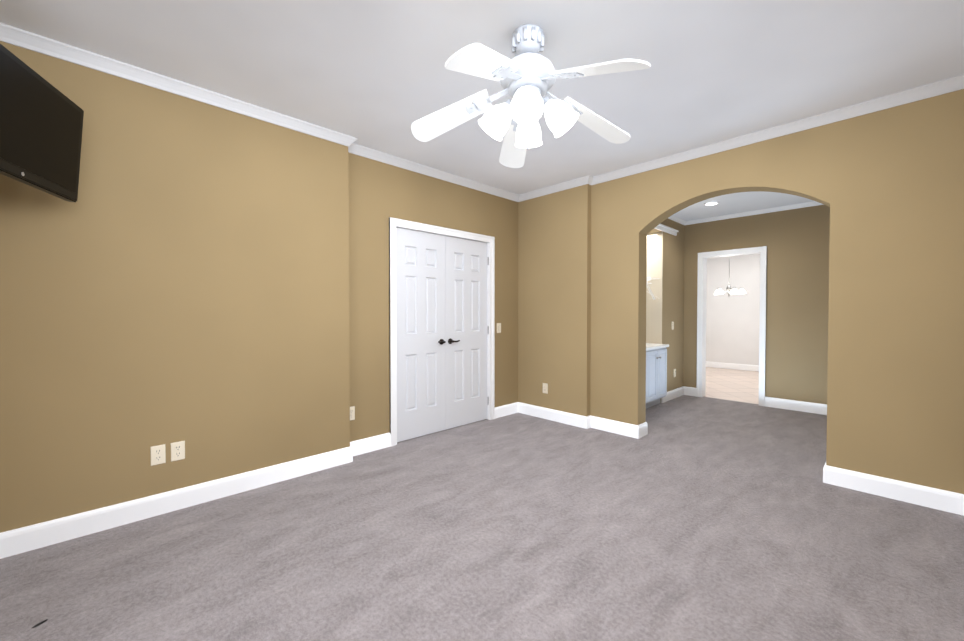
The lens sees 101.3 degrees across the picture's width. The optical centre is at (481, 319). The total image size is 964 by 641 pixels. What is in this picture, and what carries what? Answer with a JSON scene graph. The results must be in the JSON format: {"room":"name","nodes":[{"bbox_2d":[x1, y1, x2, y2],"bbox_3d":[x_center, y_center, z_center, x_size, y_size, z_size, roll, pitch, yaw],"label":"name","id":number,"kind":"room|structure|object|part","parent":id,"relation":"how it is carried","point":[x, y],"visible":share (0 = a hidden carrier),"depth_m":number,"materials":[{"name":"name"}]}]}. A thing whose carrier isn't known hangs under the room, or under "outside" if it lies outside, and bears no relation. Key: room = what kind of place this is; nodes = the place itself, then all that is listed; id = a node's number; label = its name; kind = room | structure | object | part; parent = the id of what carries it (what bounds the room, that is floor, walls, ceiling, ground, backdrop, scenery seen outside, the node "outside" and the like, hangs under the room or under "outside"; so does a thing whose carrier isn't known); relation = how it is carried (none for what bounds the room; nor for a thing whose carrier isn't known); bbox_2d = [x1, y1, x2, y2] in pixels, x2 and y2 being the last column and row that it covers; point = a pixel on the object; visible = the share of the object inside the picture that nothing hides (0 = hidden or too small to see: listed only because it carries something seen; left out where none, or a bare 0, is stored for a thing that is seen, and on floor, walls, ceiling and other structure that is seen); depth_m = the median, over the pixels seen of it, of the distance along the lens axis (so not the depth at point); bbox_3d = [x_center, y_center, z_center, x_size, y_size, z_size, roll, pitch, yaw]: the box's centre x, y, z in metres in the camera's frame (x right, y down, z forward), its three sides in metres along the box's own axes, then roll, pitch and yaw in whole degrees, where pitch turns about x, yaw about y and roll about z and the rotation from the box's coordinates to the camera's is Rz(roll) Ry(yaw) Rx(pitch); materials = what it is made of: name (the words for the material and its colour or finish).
{"room":"empty bedroom","nodes":[
{"label":"empty bedroom","id":0,"kind":"room"},
{"bbox_2d":[0,41,349,532],"bbox_3d":[-1.934,-0.136,2.615,2.090,2.650,0.260,-1,1,-44],"label":"wall","id":1,"kind":"structure","parent":0,"point":[177,270],"depth_m":2.42,"materials":[{"name":"beige paint"}]},
{"bbox_2d":[151,444,165,465],"bbox_3d":[-1.972,0.828,2.408,0.070,0.115,0.009,-1,1,-44],"label":"outlet","id":2,"kind":"object","parent":1,"relation":"attached to","point":[162,454],"depth_m":2.40,"materials":[{"name":"beige plastic"}]},
{"bbox_2d":[171,441,184,461],"bbox_3d":[-1.903,0.827,2.474,0.070,0.115,0.009,-1,1,-44],"label":"outlet","id":3,"kind":"object","parent":1,"relation":"attached to","point":[181,450],"depth_m":2.47,"materials":[{"name":"beige plastic"}]},
{"bbox_2d":[0,441,355,558],"bbox_3d":[-1.774,1.126,2.611,1.926,0.126,0.036,-1,1,-44],"label":"baseboard","id":4,"kind":"structure","parent":1,"relation":"attached to","point":[33,537],"depth_m":2.40,"materials":[{"name":"white wood"}]},
{"bbox_2d":[0,23,963,201],"bbox_3d":[0.205,-1.420,2.140,4.248,0.066,3.575,-1,1,-44],"label":"crown molding","id":5,"kind":"structure","parent":1,"relation":"attached to","point":[12,35],"depth_m":2.76,"materials":[{"name":"white wood"}]},
{"bbox_2d":[348,152,517,441],"bbox_3d":[-0.412,-0.162,4.152,2.235,2.650,0.150,-1,1,-44],"label":"wall","id":6,"kind":"structure","parent":0,"point":[371,197],"depth_m":3.61,"materials":[{"name":"beige paint"}]},
{"bbox_2d":[350,406,354,419],"bbox_3d":[-1.121,0.808,3.379,0.070,0.115,0.006,-1,1,-44],"label":"outlet","id":7,"kind":"object","parent":6,"relation":"attached to","point":[353,413],"visible":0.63,"depth_m":3.39,"materials":[{"name":"beige plastic"}]},
{"bbox_2d":[356,433,390,455],"bbox_3d":[-0.998,1.112,3.485,0.437,0.126,0.030,-1,1,-44],"label":"baseboard","id":8,"kind":"structure","parent":6,"relation":"attached to","point":[374,443],"depth_m":3.52,"materials":[{"name":"white wood"}]},
{"bbox_2d":[396,228,445,441],"bbox_3d":[-0.593,0.150,3.903,0.606,2.018,0.122,-1,1,-44],"label":"closet door leaf","id":9,"kind":"structure","parent":6,"relation":"in","point":[421,327],"depth_m":3.90,"materials":[{"name":"white wood"}]},
{"bbox_3d":[-0.414,0.235,4.037,0.112,0.060,0.066,-1,1,-44],"label":"closet door lever handle","id":10,"kind":"part","parent":9,"relation":"part of","materials":[{"name":"black metal"}]},
{"bbox_2d":[389,217,494,446],"bbox_3d":[-0.413,0.141,4.156,1.251,2.045,0.150,-1,1,-44],"label":"door frame","id":11,"kind":"structure","parent":6,"relation":"attached to","point":[487,311],"depth_m":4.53,"materials":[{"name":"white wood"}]},
{"bbox_2d":[446,236,486,428],"bbox_3d":[-0.153,0.143,4.324,0.606,2.018,0.122,-1,1,-44],"label":"closet door leaf","id":12,"kind":"structure","parent":6,"relation":"in","point":[466,326],"depth_m":4.31,"materials":[{"name":"white wood"}]},
{"bbox_3d":[-0.293,0.233,4.153,0.112,0.060,0.066,-1,1,-44],"label":"closet door lever handle","id":13,"kind":"part","parent":12,"relation":"part of","materials":[{"name":"black metal"}]},
{"bbox_2d":[494,402,517,418],"bbox_3d":[0.284,1.091,4.727,0.420,0.126,0.016,-1,1,-44],"label":"baseboard","id":14,"kind":"structure","parent":6,"relation":"attached to","point":[512,408],"depth_m":4.71,"materials":[{"name":"white"}]},
{"bbox_2d":[0,395,963,640],"bbox_3d":[1.076,1.232,3.022,6.965,0.100,3.875,-1,1,-44],"label":"floor carpet","id":15,"kind":"object","parent":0,"point":[689,518],"visible":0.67,"depth_m":2.03,"materials":[{"name":"grey carpet"}]},
{"bbox_2d":[32,619,47,627],"bbox_3d":[-1.747,1.203,1.562,0.043,0.009,0.024,-1,1,-44],"label":"debris","id":16,"kind":"object","parent":15,"relation":"on","point":[38,624],"visible":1,"depth_m":1.56,"materials":[{"name":"black"}]},
{"bbox_2d":[646,343,668,407],"bbox_3d":[1.811,0.695,5.111,1.270,0.905,0.704,-1,1,-44],"label":"base cabinet","id":17,"kind":"object","parent":15,"relation":"on","point":[656,372],"visible":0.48,"depth_m":5.08,"materials":[{"name":"grey paint"}]},
{"bbox_2d":[646,343,668,349],"bbox_3d":[1.809,0.310,5.106,1.270,0.135,0.698,-1,1,-44],"label":"countertop","id":18,"kind":"structure","parent":17,"relation":"on","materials":[{"name":"white stone"}]},
{"bbox_2d":[0,0,963,194],"bbox_3d":[0.214,-1.513,2.148,4.575,0.120,3.875,-1,1,-44],"label":"ceiling","id":19,"kind":"structure","parent":0,"point":[377,75],"depth_m":2.20,"materials":[{"name":"paint"}]},
{"bbox_2d":[411,24,650,167],"bbox_3d":[0.256,-1.175,1.990,1.214,0.550,1.183,-1,1,-44],"label":"ceiling fan","id":20,"kind":"object","parent":19,"relation":"hanging from","point":[527,75],"visible":1,"depth_m":1.98,"materials":[{"name":"white"}]},
{"bbox_2d":[518,184,590,416],"bbox_3d":[0.817,-0.171,4.666,0.250,2.650,1.110,-1,1,-44],"label":"wall","id":21,"kind":"structure","parent":0,"point":[554,291],"depth_m":4.47,"materials":[{"name":"beige paint"}]},
{"bbox_2d":[543,383,547,393],"bbox_3d":[0.732,0.803,4.586,0.006,0.115,0.070,-1,1,-44],"label":"outlet","id":22,"kind":"object","parent":21,"relation":"attached to","point":[546,388],"visible":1,"depth_m":4.58,"materials":[{"name":"beige plastic"}]},
{"bbox_2d":[646,231,662,402],"bbox_3d":[2.286,-0.027,5.636,0.150,2.330,0.610,-1,1,-44],"label":"wall","id":23,"kind":"structure","parent":0,"point":[656,284],"depth_m":5.43,"materials":[{"name":"paint"}]},
{"bbox_2d":[649,222,662,232],"bbox_3d":[1.770,-1.308,5.120,1.280,0.250,0.610,-1,1,-44],"label":"wall","id":24,"kind":"structure","parent":0,"point":[654,230],"depth_m":5.34,"materials":[{"name":"beige paint"}]},
{"bbox_2d":[662,218,684,391],"bbox_3d":[2.724,-0.153,5.737,0.916,2.580,0.150,-1,1,-44],"label":"wall","id":25,"kind":"structure","parent":0,"point":[673,283],"depth_m":5.64,"materials":[{"name":"beige paint"}]},
{"bbox_2d":[654,224,678,235],"bbox_3d":[2.136,-1.215,5.022,1.830,0.070,0.040,-1,1,-44],"label":"trim","id":26,"kind":"structure","parent":25,"relation":"attached to","point":[664,228],"depth_m":5.39,"materials":[{"name":"white"}]},
{"bbox_2d":[668,215,686,224],"bbox_3d":[2.194,-1.408,5.074,2.330,0.050,0.040,-1,1,-44],"label":"crown molding","id":27,"kind":"structure","parent":25,"relation":"attached to","point":[674,218],"depth_m":5.66,"materials":[{"name":"white wood"}]},
{"bbox_2d":[661,386,695,402],"bbox_3d":[2.798,1.076,5.591,0.800,0.126,0.192,-1,1,-44],"label":"baseboard","id":28,"kind":"structure","parent":25,"relation":"attached to","point":[679,392],"depth_m":5.79,"materials":[{"name":"white wood"}]},
{"bbox_2d":[704,367,758,403],"bbox_3d":[4.716,1.169,6.916,3.680,0.096,4.500,-1,1,-44],"label":"floor","id":29,"kind":"structure","parent":0,"point":[733,385],"depth_m":6.79,"materials":[{"name":"beige tile"}]},
{"bbox_2d":[706,254,759,364],"bbox_3d":[5.989,-0.229,8.115,0.150,2.650,4.500,-1,1,-44],"label":"wall","id":30,"kind":"structure","parent":0,"point":[732,327],"depth_m":8.56,"materials":[{"name":"white paint"}]},
{"bbox_2d":[706,361,758,371],"bbox_3d":[5.929,1.034,8.079,0.016,0.126,4.200,-1,1,-44],"label":"baseboard","id":31,"kind":"structure","parent":30,"relation":"attached to","point":[733,366],"depth_m":8.56,"materials":[{"name":"white"}]},
{"bbox_2d":[673,191,813,220],"bbox_3d":[2.694,-1.535,4.637,2.450,0.220,2.880,-1,1,-44],"label":"ceiling","id":32,"kind":"structure","parent":0,"point":[735,203],"depth_m":4.89,"materials":[{"name":"paint"}]},
{"bbox_2d":[703,201,718,205],"bbox_3d":[2.830,-1.424,4.880,0.170,0.009,0.170,-1,1,-44],"label":"recessed light","id":33,"kind":"object","parent":32,"relation":"in","point":[710,203],"visible":0.92,"depth_m":4.86,"materials":[{"name":"white"}]},
{"bbox_2d":[683,205,829,403],"bbox_3d":[3.746,-0.145,5.248,0.120,2.580,1.970,-1,1,-44],"label":"wall","id":34,"kind":"structure","parent":0,"point":[796,242],"depth_m":5.03,"materials":[{"name":"beige paint"}]},
{"bbox_2d":[696,246,766,405],"bbox_3d":[3.490,0.091,5.533,0.188,2.098,0.826,-1,1,-44],"label":"door frame","id":35,"kind":"structure","parent":34,"relation":"attached to","point":[762,250],"depth_m":5.64,"materials":[{"name":"white"}]},
{"bbox_2d":[687,201,823,224],"bbox_3d":[3.691,-1.409,5.167,0.040,0.050,1.860,-1,1,-44],"label":"crown molding","id":36,"kind":"structure","parent":34,"relation":"attached to","point":[750,213],"depth_m":5.22,"materials":[{"name":"white"}]},
{"bbox_2d":[765,397,826,414],"bbox_3d":[4.040,1.088,4.865,0.016,0.126,0.922,-1,1,-44],"label":"baseboard","id":37,"kind":"structure","parent":34,"relation":"attached to","point":[802,406],"depth_m":4.96,"materials":[{"name":"white"}]},
{"bbox_2d":[590,89,963,493],"bbox_3d":[2.185,-0.147,3.294,0.177,2.650,2.765,-1,1,-44],"label":"wall","id":38,"kind":"structure","parent":0,"point":[886,186],"depth_m":2.70,"materials":[{"name":"beige paint"}]},
{"bbox_2d":[518,402,640,438],"bbox_3d":[0.985,1.097,4.372,0.088,0.126,1.498,-1,1,-44],"label":"baseboard","id":39,"kind":"structure","parent":38,"relation":"attached to","point":[620,428],"depth_m":4.23,"materials":[{"name":"white wood"}]},
{"bbox_2d":[640,422,647,434],"bbox_3d":[1.507,1.100,4.160,0.016,0.126,0.468,-1,1,-44],"label":"baseboard","id":40,"kind":"structure","parent":38,"relation":"attached to","point":[644,426],"depth_m":3.95,"materials":[{"name":"white wood"}]},
{"bbox_2d":[823,463,963,515],"bbox_3d":[2.711,1.126,2.629,0.016,0.126,0.675,-1,1,-44],"label":"baseboard","id":41,"kind":"structure","parent":38,"relation":"attached to","point":[948,501],"depth_m":2.60,"materials":[{"name":"white"}]},
{"bbox_3d":[-1.381,-0.103,0.639,0.150,2.650,3.875,-1,1,-44],"label":"wall","id":42,"kind":"structure","parent":0,"visible":0},
{"bbox_2d":[0,44,83,201],"bbox_3d":[-1.951,-0.824,1.634,0.421,0.476,0.728,-1,1,-44],"label":"tv","id":43,"kind":"object","parent":42,"relation":"attached to","point":[41,123],"visible":1,"depth_m":1.72,"materials":[{"name":"black plastic"}]},
{"bbox_3d":[4.738,-1.593,6.890,3.620,0.120,4.500,-1,1,-44],"label":"ceiling","id":44,"kind":"structure","parent":0,"visible":0},
{"bbox_2d":[717,256,742,295],"bbox_3d":[4.624,-0.977,7.391,0.410,1.130,0.422,-1,1,-44],"label":"light","id":45,"kind":"object","parent":44,"relation":"hanging from","point":[728,289],"visible":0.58,"depth_m":7.37,"materials":[{"name":"silver metal"}]},
{"bbox_2d":[714,289,745,293],"bbox_3d":[4.624,-0.514,7.399,0.508,0.085,0.524,-1,1,-44],"label":"lampshades","id":46,"kind":"object","parent":45,"relation":"attached to","point":[732,291],"visible":0.92,"depth_m":7.28,"materials":[{"name":"white glass"}]},
{"bbox_3d":[1.507,-0.148,5.413,1.580,2.580,0.150,-1,1,-44],"label":"wall","id":47,"kind":"structure","parent":0,"visible":0},
{"bbox_2d":[646,277,659,299],"bbox_3d":[1.799,-0.394,5.107,1.267,0.309,0.676,-1,1,-44],"label":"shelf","id":48,"kind":"object","parent":47,"relation":"attached to","point":[650,279],"visible":0.15,"depth_m":5.29,"materials":[{"name":"white"}]}
]}

